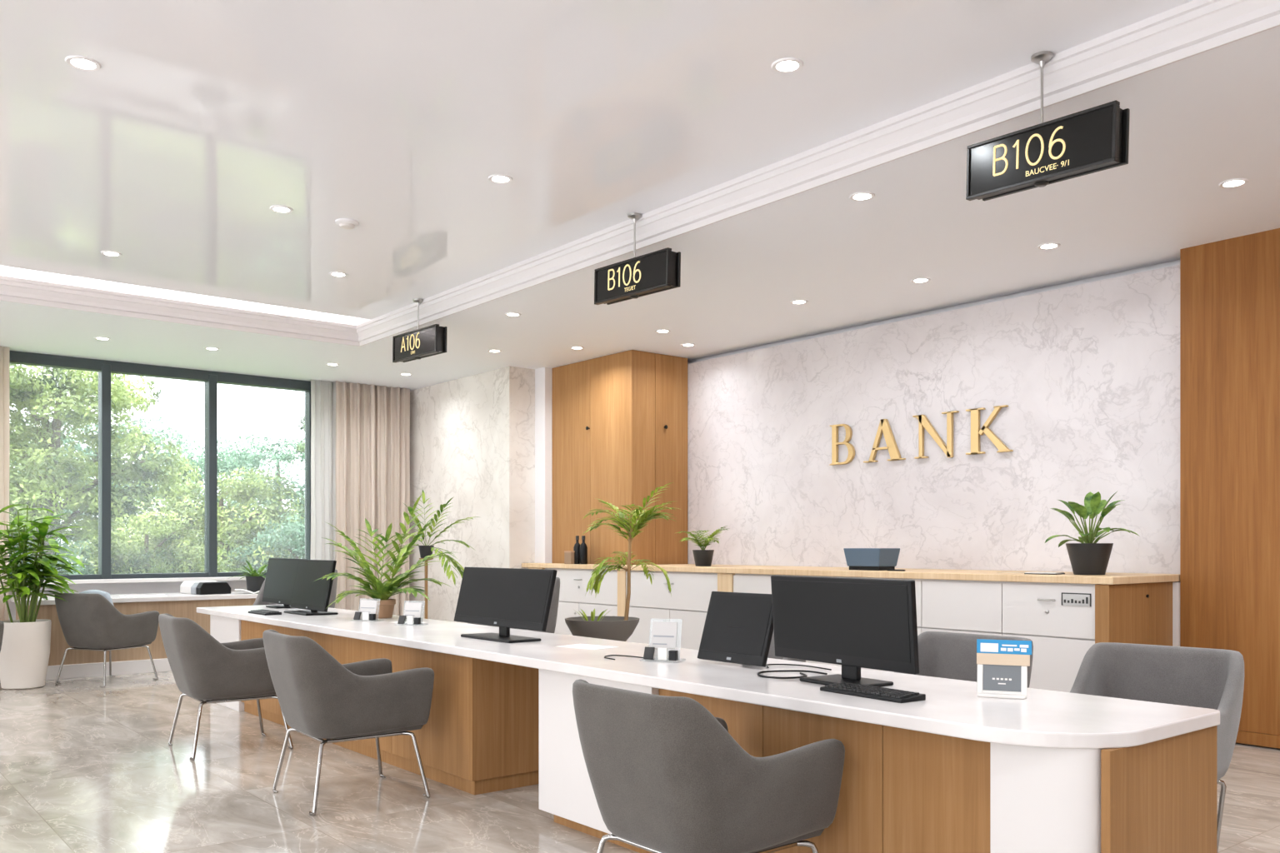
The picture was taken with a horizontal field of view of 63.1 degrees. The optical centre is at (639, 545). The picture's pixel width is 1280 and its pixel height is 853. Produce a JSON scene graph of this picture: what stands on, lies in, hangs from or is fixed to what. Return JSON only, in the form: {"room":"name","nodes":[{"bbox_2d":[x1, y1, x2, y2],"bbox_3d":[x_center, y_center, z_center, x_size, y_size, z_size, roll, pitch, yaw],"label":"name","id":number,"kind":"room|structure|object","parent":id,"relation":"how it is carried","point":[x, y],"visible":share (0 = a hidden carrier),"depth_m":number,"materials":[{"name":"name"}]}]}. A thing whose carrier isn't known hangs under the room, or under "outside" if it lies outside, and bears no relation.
{"room":"bank lobby","nodes":[
{"label":"bank lobby","id":0,"kind":"room"},
{"bbox_2d":[8,580,246,620],"bbox_3d":[-7.008,-0.550,9.931,13.300,3.600,0.250,0,0,-39],"label":"wall","id":1,"kind":"structure","parent":0,"point":[135,587],"depth_m":11.07,"materials":[{"name":"white paint"}]},
{"bbox_2d":[9,350,310,584],"bbox_3d":[-5.546,-0.775,10.963,4.370,2.330,0.280,0,0,-39],"label":"window","id":2,"kind":"structure","parent":1,"relation":"in","point":[211,379],"depth_m":11.33,"materials":[{"name":"grey metal"}]},
{"bbox_2d":[409,366,534,623],"bbox_3d":[-1.594,-0.345,12.652,1.470,3.190,2.380,0,0,-39],"label":"wall pier","id":3,"kind":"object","parent":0,"point":[472,437],"visible":0.36,"depth_m":11.84,"materials":[{"name":"grey stone"}]},
{"bbox_2d":[535,367,552,563],"bbox_3d":[-0.652,-0.345,11.759,1.140,3.190,0.195,0,0,-39],"label":"wall","id":4,"kind":"structure","parent":0,"point":[543,376],"depth_m":11.37,"materials":[{"name":"white paint"}]},
{"bbox_2d":[0,0,1279,390],"bbox_3d":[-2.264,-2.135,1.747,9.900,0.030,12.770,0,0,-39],"label":"ceiling","id":5,"kind":"structure","parent":0,"point":[197,118],"depth_m":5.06,"materials":[{"name":"white paint"}]},
{"bbox_2d":[0,345,9,620],"bbox_3d":[-6.511,-0.359,9.890,0.918,3.158,0.116,0,0,-39],"label":"curtain","id":6,"kind":"object","parent":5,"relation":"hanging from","point":[4,352],"visible":0.62,"depth_m":10.17,"materials":[{"name":"beige fabric"}]},
{"bbox_2d":[65,55,100,70],"bbox_3d":[-2.444,-2.116,4.576,0.140,0.007,0.140,0,0,-39],"label":"recessed light","id":7,"kind":"object","parent":5,"relation":"in","point":[81,62],"visible":1,"depth_m":4.57,"materials":[{"name":"white paint"}]},
{"bbox_2d":[100,250,122,256],"bbox_3d":[-3.833,-2.116,7.559,0.140,0.007,0.140,0,0,-39],"label":"recessed light","id":8,"kind":"object","parent":5,"relation":"in","point":[110,253],"visible":1,"depth_m":7.55,"materials":[{"name":"white paint"}]},
{"bbox_2d":[0,265,369,325],"bbox_3d":[-2.479,-2.180,2.088,10.000,0.140,13.570,0,0,-39],"label":"cove","id":9,"kind":"object","parent":5,"relation":"attached to","point":[4,271],"visible":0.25,"depth_m":9.21,"materials":[{"name":"white paint"}]},
{"bbox_2d":[270,205,293,213],"bbox_3d":[-2.257,-2.116,6.561,0.140,0.007,0.140,0,0,-39],"label":"recessed light","id":10,"kind":"object","parent":5,"relation":"in","point":[277,208],"visible":1,"depth_m":6.55,"materials":[{"name":"white paint"}]},
{"bbox_2d":[310,379,335,608],"bbox_3d":[-3.715,-0.359,12.251,0.335,3.158,0.082,0,0,-39],"label":"curtain","id":11,"kind":"object","parent":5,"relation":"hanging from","point":[322,392],"visible":0.69,"depth_m":12.24,"materials":[{"name":"white fabric"}]},
{"bbox_2d":[329,271,347,277],"bbox_3d":[-2.353,-2.116,8.134,0.140,0.007,0.140,0,0,-39],"label":"recessed light","id":12,"kind":"object","parent":5,"relation":"in","point":[339,274],"visible":1,"depth_m":8.12,"materials":[{"name":"white paint"}]},
{"bbox_2d":[335,218,359,229],"bbox_3d":[-1.917,-2.099,6.825,0.150,0.042,0.150,0,0,-39],"label":"smoke detector","id":13,"kind":"object","parent":5,"relation":"attached to","point":[344,223],"visible":1,"depth_m":6.79,"materials":[{"name":"white paint"}]},
{"bbox_2d":[335,380,409,615],"bbox_3d":[-3.220,-0.359,12.584,0.964,3.158,0.114,0,0,-39],"label":"curtain","id":14,"kind":"object","parent":5,"relation":"hanging from","point":[372,467],"visible":0.63,"depth_m":12.55,"materials":[{"name":"beige fabric"}]},
{"bbox_2d":[392,298,447,363],"bbox_3d":[-1.905,-1.864,8.986,0.102,0.512,0.813,0,0,-39],"label":"hanging sign","id":15,"kind":"object","parent":5,"relation":"hanging from","point":[429,341],"visible":1,"depth_m":8.91,"materials":[{"name":"black metal"}]},
{"bbox_2d":[488,174,512,183],"bbox_3d":[-0.805,-2.116,6.016,0.140,0.007,0.140,0,0,-39],"label":"recessed light","id":16,"kind":"object","parent":5,"relation":"in","point":[497,178],"visible":1,"depth_m":6.00,"materials":[{"name":"white paint"}]},
{"bbox_2d":[594,213,680,304],"bbox_3d":[-0.027,-1.854,6.685,0.102,0.532,0.763,0,0,-39],"label":"hanging sign","id":17,"kind":"object","parent":5,"relation":"hanging from","point":[658,271],"visible":1,"depth_m":6.62,"materials":[{"name":"black metal"}]},
{"bbox_2d":[0,0,1279,346],"bbox_3d":[-2.391,-2.028,1.902,9.900,0.184,13.170,0,0,-39],"label":"trim","id":18,"kind":"structure","parent":5,"relation":"attached to","point":[1193,27],"depth_m":5.65,"materials":[{"name":"white paint"}]},
{"bbox_2d":[771,57,803,73],"bbox_3d":[0.650,-2.116,4.596,0.140,0.007,0.140,0,0,-39],"label":"recessed light","id":19,"kind":"object","parent":5,"relation":"in","point":[787,65],"visible":1,"depth_m":4.59,"materials":[{"name":"white paint"}]},
{"bbox_2d":[790,300,808,304],"bbox_3d":[1.265,-1.937,8.287,0.140,0.007,0.140,0,0,-39],"label":"recessed light","id":20,"kind":"object","parent":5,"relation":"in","point":[794,302],"visible":1,"depth_m":8.27,"materials":[{"name":"white paint"}]},
{"bbox_2d":[849,191,874,200],"bbox_3d":[1.232,-1.937,5.781,0.140,0.007,0.140,0,0,-39],"label":"recessed light","id":21,"kind":"object","parent":5,"relation":"in","point":[862,196],"visible":1,"depth_m":5.77,"materials":[{"name":"white paint"}]},
{"bbox_2d":[910,277,930,283],"bbox_3d":[2.050,-1.937,7.610,0.140,0.007,0.140,0,0,-39],"label":"recessed light","id":22,"kind":"object","parent":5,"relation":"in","point":[920,280],"visible":1,"depth_m":7.59,"materials":[{"name":"white paint"}]},
{"bbox_2d":[965,50,1129,200],"bbox_3d":[1.747,-1.839,4.512,0.102,0.562,0.704,0,0,-39],"label":"hanging sign","id":23,"kind":"object","parent":5,"relation":"hanging from","point":[1095,139],"visible":1,"depth_m":4.46,"materials":[{"name":"black metal"}]},
{"bbox_2d":[1037,242,1060,249],"bbox_3d":[2.644,-1.937,6.740,0.140,0.007,0.140,0,0,-39],"label":"recessed light","id":24,"kind":"object","parent":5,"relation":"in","point":[1050,245],"visible":1,"depth_m":6.73,"materials":[{"name":"white paint"}]},
{"bbox_2d":[1219,178,1249,188],"bbox_3d":[3.172,-1.937,5.571,0.140,0.007,0.140,0,0,-39],"label":"recessed light","id":25,"kind":"object","parent":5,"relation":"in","point":[1235,182],"visible":1,"depth_m":5.56,"materials":[{"name":"white paint"}]},
{"bbox_2d":[0,671,1279,852],"bbox_3d":[-2.029,1.310,3.830,13.300,0.120,16.100,0,0,-39],"label":"floor","id":26,"kind":"structure","parent":0,"point":[86,767],"depth_m":5.19,"materials":[{"name":"tile"}]},
{"bbox_2d":[0,620,4,700],"bbox_3d":[-5.593,0.836,8.363,0.620,0.830,0.701,0,0,41],"label":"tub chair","id":27,"kind":"object","parent":26,"relation":"on","point":[2,624],"visible":1,"depth_m":8.43,"materials":[{"name":"grey fabric"}]},
{"bbox_2d":[0,504,89,689],"bbox_3d":[-5.452,0.439,9.191,1.071,1.622,1.098,0,0,-39],"label":"floor plant","id":28,"kind":"object","parent":26,"relation":"on","point":[25,650],"visible":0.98,"depth_m":9.10,"materials":[{"name":"green plant"}]},
{"bbox_2d":[54,592,159,688],"bbox_3d":[-4.885,0.836,9.525,0.620,0.830,0.701,0,0,23],"label":"tub chair","id":29,"kind":"object","parent":26,"relation":"on","point":[87,622],"visible":0.98,"depth_m":9.28,"materials":[{"name":"grey fabric"}]},
{"bbox_2d":[80,590,113,604],"bbox_3d":[-4.921,0.585,9.446,0.400,0.373,0.163,0,0,23],"label":"cushion","id":30,"kind":"object","parent":29,"relation":"on","point":[106,595],"visible":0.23,"depth_m":9.37,"materials":[{"name":"grey fabric"}]},
{"bbox_2d":[10,590,259,680],"bbox_3d":[-4.915,0.877,10.671,2.520,0.745,0.850,0,0,-39],"label":"desk","id":31,"kind":"object","parent":26,"relation":"on","point":[77,663],"visible":0.23,"depth_m":10.15,"materials":[{"name":"wood"}]},
{"bbox_2d":[119,595,167,597],"bbox_3d":[-4.983,0.503,10.455,0.420,0.003,0.300,0,0,-29],"label":"paper sheet","id":32,"kind":"object","parent":31,"relation":"on","point":[135,595],"visible":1,"depth_m":10.38,"materials":[{"name":"white paper"}]},
{"bbox_2d":[180,580,230,594],"bbox_3d":[-4.574,0.440,10.982,0.480,0.130,0.344,0,0,43],"label":"printer","id":33,"kind":"object","parent":31,"relation":"on","point":[196,587],"visible":1,"depth_m":10.84,"materials":[{"name":"white plastic"}]},
{"bbox_2d":[230,560,268,592],"bbox_3d":[-4.205,0.327,11.413,0.568,0.356,0.597,0,0,-39],"label":"potted plant","id":34,"kind":"object","parent":31,"relation":"on","point":[255,581],"visible":0.82,"depth_m":11.33,"materials":[{"name":"green plant"}]},
{"bbox_2d":[158,613,293,760],"bbox_3d":[-2.564,0.836,6.454,0.701,0.830,0.620,0,0,-36],"label":"tub chair","id":35,"kind":"object","parent":26,"relation":"on","point":[206,670],"visible":0.91,"depth_m":6.20,"materials":[{"name":"grey fabric"}]},
{"bbox_2d":[252,569,337,608],"bbox_3d":[-3.315,0.736,9.635,0.859,1.030,0.702,0,0,26],"label":"chair","id":36,"kind":"object","parent":26,"relation":"on","point":[258,601],"visible":0.04,"depth_m":9.73,"materials":[{"name":"fabric"}]},
{"bbox_2d":[262,630,434,816],"bbox_3d":[-1.474,0.836,5.214,0.701,0.830,0.620,0,0,-36],"label":"tub chair","id":37,"kind":"object","parent":26,"relation":"on","point":[320,697],"visible":1,"depth_m":4.99,"materials":[{"name":"grey fabric"}]},
{"bbox_2d":[210,615,538,794],"bbox_3d":[-1.906,0.896,6.977,0.630,0.708,4.120,0,0,-39],"label":"counter base","id":38,"kind":"object","parent":26,"relation":"on","point":[480,734],"visible":0.3,"depth_m":5.40,"materials":[{"name":"brown wood"}]},
{"bbox_2d":[196,605,1219,749],"bbox_3d":[-0.905,0.521,5.799,0.830,0.042,7.470,0,0,-39],"label":"countertop","id":39,"kind":"structure","parent":38,"relation":"on","point":[951,707],"depth_m":3.65,"materials":[{"name":"white stone"}]},
{"bbox_2d":[248,609,281,615],"bbox_3d":[-2.752,0.488,7.642,0.120,0.024,0.360,0,0,-39],"label":"keyboard","id":40,"kind":"object","parent":39,"relation":"on","point":[266,612],"visible":1,"depth_m":7.55,"materials":[{"name":"black plastic"}]},
{"bbox_2d":[262,558,308,609],"bbox_3d":[-2.879,0.302,8.415,0.200,0.397,0.800,0,0,-39],"label":"monitor","id":41,"kind":"object","parent":39,"relation":"on","point":[281,572],"visible":0.73,"depth_m":8.44,"materials":[{"name":"black plastic"}]},
{"bbox_2d":[283,560,338,615],"bbox_3d":[-2.422,0.303,7.665,0.240,0.395,0.660,0,0,-39],"label":"monitor","id":42,"kind":"object","parent":39,"relation":"on","point":[309,595],"visible":1,"depth_m":7.63,"materials":[{"name":"black plastic"}]},
{"bbox_2d":[353,600,377,620],"bbox_3d":[-1.812,0.427,6.920,0.190,0.147,0.110,0,0,21],"label":"holder","id":43,"kind":"object","parent":39,"relation":"on","point":[367,607],"visible":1,"depth_m":6.92,"materials":[{"name":"plastic"}]},
{"bbox_2d":[314,495,452,618],"bbox_3d":[-1.780,0.073,7.268,0.936,0.853,0.621,0,0,0],"label":"potted palm","id":44,"kind":"object","parent":39,"relation":"on","point":[381,592],"visible":0.98,"depth_m":7.17,"materials":[{"name":"green plant"}]},
{"bbox_2d":[368,599,395,618],"bbox_3d":[-1.790,0.438,7.239,0.188,0.125,0.188,0,0,-39],"label":"pot","id":45,"kind":"object","parent":44,"relation":"on","point":[385,607],"depth_m":7.17,"materials":[{"name":"beige ceramic"}]},
{"bbox_2d":[397,602,421,624],"bbox_3d":[-1.437,0.424,6.555,0.180,0.152,0.110,0,0,21],"label":"holder","id":46,"kind":"object","parent":39,"relation":"on","point":[412,610],"visible":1,"depth_m":6.55,"materials":[{"name":"plastic"}]},
{"bbox_2d":[454,566,557,643],"bbox_3d":[-0.750,0.311,5.584,0.200,0.379,0.900,0,0,-39],"label":"monitor","id":47,"kind":"object","parent":39,"relation":"on","point":[504,598],"visible":1,"depth_m":5.54,"materials":[{"name":"black plastic"}]},
{"bbox_2d":[558,644,619,649],"bbox_3d":[-0.261,0.499,5.144,0.260,0.001,0.180,0,0,39],"label":"paper sheet","id":48,"kind":"object","parent":39,"relation":"on","point":[587,647],"visible":1,"depth_m":5.13,"materials":[{"name":"white paper"}]},
{"bbox_2d":[565,482,679,641],"bbox_3d":[-0.117,0.398,7.643,0.793,1.705,0.774,0,0,-39],"label":"potted tree","id":49,"kind":"object","parent":39,"relation":"on","point":[615,628],"visible":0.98,"depth_m":7.60,"materials":[{"name":"green plant"}]},
{"bbox_2d":[604,655,654,659],"bbox_3d":[-0.067,0.495,4.590,0.147,0.005,0.257,0,0,-39],"label":"cable","id":50,"kind":"object","parent":39,"relation":"on","point":[605,657],"visible":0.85,"depth_m":4.66,"materials":[{"name":"black plastic"}]},
{"bbox_2d":[643,621,678,660],"bbox_3d":[0.098,0.409,4.516,0.175,0.181,0.110,0,0,21],"label":"holder","id":51,"kind":"object","parent":39,"relation":"on","point":[663,634],"visible":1,"depth_m":4.52,"materials":[{"name":"plastic"}]},
{"bbox_2d":[697,591,773,667],"bbox_3d":[0.434,0.349,4.394,0.171,0.301,0.390,0,0,-39],"label":"monitor","id":52,"kind":"object","parent":39,"relation":"on","point":[738,628],"visible":0.86,"depth_m":4.35,"materials":[{"name":"black plastic"}]},
{"bbox_2d":[757,670,827,679],"bbox_3d":[0.567,0.495,4.023,0.264,0.007,0.212,0,0,-39],"label":"cable","id":53,"kind":"object","parent":39,"relation":"on","point":[778,671],"visible":0.99,"depth_m":4.05,"materials":[{"name":"black plastic"}]},
{"bbox_2d":[765,664,831,670],"bbox_3d":[0.650,0.495,4.260,0.278,0.005,0.130,0,0,17],"label":"cable","id":54,"kind":"object","parent":39,"relation":"on","point":[767,665],"visible":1,"depth_m":4.30,"materials":[{"name":"black plastic"}]},
{"bbox_2d":[770,575,919,687],"bbox_3d":[0.747,0.308,3.782,0.200,0.385,0.700,0,0,-34],"label":"monitor","id":55,"kind":"object","parent":39,"relation":"on","point":[853,624],"visible":0.93,"depth_m":3.73,"materials":[{"name":"black plastic"}]},
{"bbox_2d":[820,681,925,703],"bbox_3d":[0.772,0.488,3.483,0.120,0.024,0.360,0,0,-35],"label":"keyboard","id":56,"kind":"object","parent":39,"relation":"on","point":[846,688],"visible":1,"depth_m":3.44,"materials":[{"name":"black plastic"}]},
{"bbox_2d":[976,639,1031,699],"bbox_3d":[1.203,0.407,3.447,0.172,0.188,0.080,0,0,23],"label":"display stand","id":57,"kind":"object","parent":39,"relation":"on","point":[1002,665],"visible":1,"depth_m":3.44,"materials":[{"name":"white plastic"}]},
{"bbox_2d":[419,558,433,619],"bbox_3d":[-2.132,0.688,10.393,0.280,1.125,0.280,0,0,-39],"label":"plant stand","id":58,"kind":"object","parent":26,"relation":"on","point":[426,564],"visible":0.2,"depth_m":10.38,"materials":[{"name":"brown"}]},
{"bbox_2d":[385,490,478,584],"bbox_3d":[-2.038,-0.060,10.338,0.916,1.021,0.626,0,0,-4],"label":"potted plant","id":59,"kind":"object","parent":58,"relation":"on","point":[425,550],"visible":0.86,"depth_m":10.34,"materials":[{"name":"green plant"}]},
{"bbox_2d":[468,577,559,633],"bbox_3d":[-1.051,0.736,7.403,0.702,1.030,0.859,0,0,-39],"label":"chair","id":60,"kind":"object","parent":26,"relation":"on","point":[551,626],"visible":0.04,"depth_m":7.24,"materials":[{"name":"grey fabric"}]},
{"bbox_2d":[545,568,617,635],"bbox_3d":[-0.576,0.744,10.598,0.171,1.013,1.290,0,0,-39],"label":"base cabinet","id":61,"kind":"object","parent":26,"relation":"on","point":[573,582],"visible":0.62,"depth_m":10.53,"materials":[{"name":"white laminate"}]},
{"bbox_2d":[552,350,687,564],"bbox_3d":[-0.236,-0.344,11.043,0.781,3.187,1.431,0,0,-39],"label":"tall cabinet","id":62,"kind":"object","parent":26,"relation":"on","point":[620,420],"visible":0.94,"depth_m":10.64,"materials":[{"name":"brown wood"}]},
{"bbox_2d":[617,570,626,616],"bbox_3d":[0.094,0.744,10.235,0.712,1.013,0.120,0,0,-39],"label":"divider","id":63,"kind":"object","parent":26,"relation":"on","point":[621,574],"visible":0.19,"depth_m":10.01,"materials":[{"name":"brown wood"}]},
{"bbox_2d":[625,570,717,649],"bbox_3d":[0.607,0.744,9.750,0.931,1.013,1.280,0,0,-39],"label":"base cabinet","id":64,"kind":"object","parent":26,"relation":"on","point":[687,606],"visible":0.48,"depth_m":9.42,"materials":[{"name":"white laminate"}]},
{"bbox_2d":[572,679,844,852],"bbox_3d":[0.193,0.836,3.281,0.701,0.830,0.620,0,0,-39],"label":"tub chair","id":65,"kind":"object","parent":26,"relation":"on","point":[667,775],"visible":1,"depth_m":3.04,"materials":[{"name":"grey fabric"}]},
{"bbox_2d":[717,573,734,592],"bbox_3d":[0.998,0.744,9.127,0.712,1.013,0.180,0,0,-39],"label":"divider","id":66,"kind":"object","parent":26,"relation":"on","point":[725,581],"visible":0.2,"depth_m":8.89,"materials":[{"name":"brown wood"}]},
{"bbox_2d":[733,573,789,594],"bbox_3d":[1.331,0.744,8.876,0.914,1.013,0.630,0,0,-39],"label":"base cabinet","id":67,"kind":"object","parent":26,"relation":"on","point":[745,583],"visible":0.09,"depth_m":8.66,"materials":[{"name":"white laminate"}]},
{"bbox_2d":[767,632,805,662],"bbox_3d":[0.469,0.836,5.444,0.701,0.830,0.622,0,0,-43],"label":"tub chair","id":68,"kind":"object","parent":26,"relation":"on","point":[772,651],"visible":0.02,"depth_m":5.58,"materials":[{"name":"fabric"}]},
{"bbox_2d":[790,575,853,666],"bbox_3d":[1.732,0.744,8.384,0.914,1.013,0.640,0,0,-39],"label":"base cabinet","id":69,"kind":"object","parent":26,"relation":"on","point":[809,662],"visible":0.02,"depth_m":8.08,"materials":[{"name":"white laminate"}]},
{"bbox_2d":[538,660,1217,852],"bbox_3d":[0.644,0.896,3.944,0.745,0.708,2.604,0,0,-39],"label":"counter base","id":70,"kind":"object","parent":26,"relation":"on","point":[902,791],"visible":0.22,"depth_m":3.11,"materials":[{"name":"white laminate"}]},
{"bbox_2d":[853,577,923,672],"bbox_3d":[2.134,0.744,7.892,0.914,1.013,0.630,0,0,-39],"label":"base cabinet","id":71,"kind":"object","parent":26,"relation":"on","point":[917,582],"visible":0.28,"depth_m":7.39,"materials":[{"name":"white laminate"}]},
{"bbox_2d":[921,579,1004,635],"bbox_3d":[2.532,0.744,7.404,0.914,1.013,0.630,0,0,-39],"label":"base cabinet","id":72,"kind":"object","parent":26,"relation":"on","point":[947,606],"visible":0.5,"depth_m":7.11,"materials":[{"name":"white laminate"}]},
{"bbox_2d":[896,631,1033,688],"bbox_3d":[1.363,0.836,4.728,0.701,0.830,0.622,0,0,-41],"label":"tub chair","id":73,"kind":"object","parent":26,"relation":"on","point":[941,654],"visible":0.09,"depth_m":5.01,"materials":[{"name":"grey fabric"}]},
{"bbox_2d":[1002,581,1096,692],"bbox_3d":[2.927,0.744,6.907,0.931,1.013,0.640,0,0,-39],"label":"base cabinet","id":74,"kind":"object","parent":26,"relation":"on","point":[1058,619],"visible":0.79,"depth_m":6.60,"materials":[{"name":"white laminate"}]},
{"bbox_2d":[521,563,1179,584],"bbox_3d":[1.176,0.212,9.130,1.028,0.045,6.540,0,0,-39],"label":"countertop","id":75,"kind":"structure","parent":74,"relation":"on","point":[1109,578],"depth_m":7.55,"materials":[{"name":"brown wood"}]},
{"bbox_2d":[564,550,574,564],"bbox_3d":[-0.725,0.122,10.702,0.048,0.135,0.124,0,0,-39],"label":"box","id":76,"kind":"object","parent":75,"relation":"on","point":[568,555],"visible":1,"depth_m":10.67,"materials":[{"name":"brown"}]},
{"bbox_2d":[573,535,579,564],"bbox_3d":[-0.643,0.044,10.705,0.080,0.292,0.080,0,0,-39],"label":"bottle","id":77,"kind":"object","parent":75,"relation":"on","point":[576,548],"visible":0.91,"depth_m":10.67,"materials":[{"name":"black glass"}]},
{"bbox_2d":[579,535,587,564],"bbox_3d":[-0.576,0.044,10.630,0.080,0.292,0.080,0,0,-39],"label":"bottle","id":78,"kind":"object","parent":75,"relation":"on","point":[583,548],"visible":1,"depth_m":10.60,"materials":[{"name":"black glass"}]},
{"bbox_2d":[674,525,727,566],"bbox_3d":[0.570,0.005,9.641,0.561,0.371,0.543,0,0,-39],"label":"potted plant","id":79,"kind":"object","parent":75,"relation":"on","point":[702,557],"visible":1,"depth_m":9.57,"materials":[{"name":"green plant"}]},
{"bbox_2d":[843,548,899,570],"bbox_3d":[1.801,0.105,8.105,0.254,0.170,0.354,0,0,-39],"label":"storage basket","id":80,"kind":"object","parent":75,"relation":"on","point":[863,559],"visible":0.99,"depth_m":8.00,"materials":[{"name":"blue"}]},
{"bbox_2d":[1024,571,1064,574],"bbox_3d":[2.694,0.184,6.942,0.210,0.012,0.180,0,0,39],"label":"folder","id":81,"kind":"object","parent":75,"relation":"on","point":[1033,572],"visible":1,"depth_m":6.87,"materials":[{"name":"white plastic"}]},
{"bbox_2d":[1045,491,1138,574],"bbox_3d":[2.941,-0.086,6.781,0.511,0.551,0.542,0,0,-39],"label":"potted plant","id":82,"kind":"object","parent":75,"relation":"on","point":[1088,557],"visible":1,"depth_m":6.73,"materials":[{"name":"green plant"}]},
{"bbox_2d":[1095,581,1173,646],"bbox_3d":[3.146,0.744,6.605,0.868,1.013,0.100,0,0,-39],"label":"end panel","id":83,"kind":"object","parent":26,"relation":"on","point":[1137,613],"visible":0.39,"depth_m":6.52,"materials":[{"name":"brown wood"}]},
{"bbox_2d":[1070,642,1244,852],"bbox_3d":[1.988,0.836,4.137,0.622,0.830,0.701,0,0,44],"label":"tub chair","id":84,"kind":"object","parent":26,"relation":"on","point":[1209,678],"visible":0.29,"depth_m":4.31,"materials":[{"name":"grey fabric"}]},
{"bbox_2d":[687,264,1179,582],"bbox_3d":[1.766,-0.315,9.460,0.300,3.130,6.425,0,0,-39],"label":"wall","id":85,"kind":"structure","parent":0,"point":[1087,375],"depth_m":8.26,"materials":[{"name":"white stone"}]},
{"bbox_2d":[829,424,854,465],"bbox_3d":[1.779,-0.892,9.176,0.034,0.355,0.268,0,0,-39],"label":"sign letter","id":86,"kind":"object","parent":85,"relation":"attached to","point":[835,443],"visible":1,"depth_m":9.18,"materials":[{"name":"gold metal"}]},
{"bbox_2d":[863,419,905,463],"bbox_3d":[2.066,-0.892,8.824,0.034,0.355,0.420,0,0,-39],"label":"sign letter","id":87,"kind":"object","parent":85,"relation":"attached to","point":[884,427],"visible":1,"depth_m":8.79,"materials":[{"name":"gold metal"}]},
{"bbox_2d":[912,410,959,459],"bbox_3d":[2.389,-0.886,8.429,0.034,0.368,0.420,0,0,-39],"label":"sign letter","id":88,"kind":"object","parent":85,"relation":"attached to","point":[923,422],"visible":1,"depth_m":8.41,"materials":[{"name":"gold metal"}]},
{"bbox_2d":[965,405,1013,454],"bbox_3d":[2.696,-0.892,8.052,0.034,0.355,0.392,0,0,-39],"label":"sign letter","id":89,"kind":"object","parent":85,"relation":"attached to","point":[976,432],"visible":1,"depth_m":8.09,"materials":[{"name":"gold metal"}]},
{"bbox_2d":[1172,582,1179,646],"bbox_3d":[3.571,0.745,6.877,0.169,1.010,0.036,0,0,-39],"label":"trim","id":90,"kind":"structure","parent":85,"relation":"attached to","point":[1176,586],"depth_m":6.82,"materials":[{"name":"white laminate"}]},
{"bbox_2d":[687,259,1179,364],"bbox_3d":[3.853,-2.115,7.030,0.140,0.470,13.220,0,0,-39],"label":"crown molding","id":91,"kind":"structure","parent":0,"point":[1177,262],"depth_m":8.46,"materials":[{"name":"white paint"}]},
{"bbox_2d":[1180,228,1279,735],"bbox_3d":[5.810,-0.390,4.387,0.450,3.100,6.647,0,0,-39],"label":"wall","id":92,"kind":"structure","parent":0,"point":[1230,288],"depth_m":6.57,"materials":[{"name":"brown wood"}]},
{"bbox_2d":[1235,730,1279,749],"bbox_3d":[5.768,1.200,4.353,0.358,0.076,6.650,0,0,-39],"label":"baseboard","id":93,"kind":"structure","parent":92,"relation":"attached to","point":[1244,737],"depth_m":6.45,"materials":[{"name":"brown wood"}]},
{"bbox_3d":[-18.274,1.560,38.207,100.000,0.380,57.690,0,0,-39],"label":"ground","id":94,"kind":"structure","parent":0,"visible":0},
{"bbox_2d":[9,530,94,574],"bbox_3d":[-9.478,0.492,15.060,3.023,1.989,2.918,0,0,44],"label":"tree","id":95,"kind":"object","parent":94,"relation":"on","point":[75,549],"visible":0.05,"depth_m":15.45,"materials":[{"name":"green plant"}]},
{"bbox_2d":[9,363,201,570],"bbox_3d":[-8.249,-0.675,14.564,3.531,4.136,3.143,0,0,22],"label":"tree","id":96,"kind":"object","parent":94,"relation":"on","point":[50,476],"visible":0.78,"depth_m":14.30,"materials":[{"name":"green plant"}]},
{"bbox_2d":[10,412,238,574],"bbox_3d":[-12.687,-0.873,24.615,5.365,4.505,5.183,0,0,-39],"label":"tree","id":97,"kind":"object","parent":94,"relation":"on","point":[190,455],"visible":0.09,"depth_m":24.48,"materials":[{"name":"green plant"}]},
{"bbox_2d":[65,506,244,574],"bbox_3d":[-8.227,0.412,17.715,2.848,2.184,3.092,0,0,-31],"label":"tree","id":98,"kind":"object","parent":94,"relation":"on","point":[140,560],"visible":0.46,"depth_m":17.31,"materials":[{"name":"green plant"}]},
{"bbox_2d":[69,466,304,574],"bbox_3d":[-8.111,-0.051,19.557,4.299,2.862,4.251,0,0,-11],"label":"tree","id":99,"kind":"object","parent":94,"relation":"on","point":[238,531],"visible":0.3,"depth_m":19.39,"materials":[{"name":"green plant"}]},
{"bbox_2d":[157,430,304,566],"bbox_3d":[-10.036,-0.891,29.004,6.804,4.543,5.795,0,0,-39],"label":"tree","id":100,"kind":"object","parent":94,"relation":"on","point":[251,459],"visible":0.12,"depth_m":27.83,"materials":[{"name":"green plant"}]},
{"bbox_2d":[227,512,304,572],"bbox_3d":[-6.027,0.450,18.733,2.505,2.073,3.170,0,0,-44],"label":"tree","id":101,"kind":"object","parent":94,"relation":"on","point":[296,535],"visible":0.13,"depth_m":18.18,"materials":[{"name":"green plant"}]},
{"bbox_2d":[279,415,304,549],"bbox_3d":[-5.477,-0.724,19.886,2.627,4.215,2.718,0,0,16],"label":"tree","id":102,"kind":"object","parent":94,"relation":"on","point":[301,447],"visible":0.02,"depth_m":19.22,"materials":[{"name":"green plant"}]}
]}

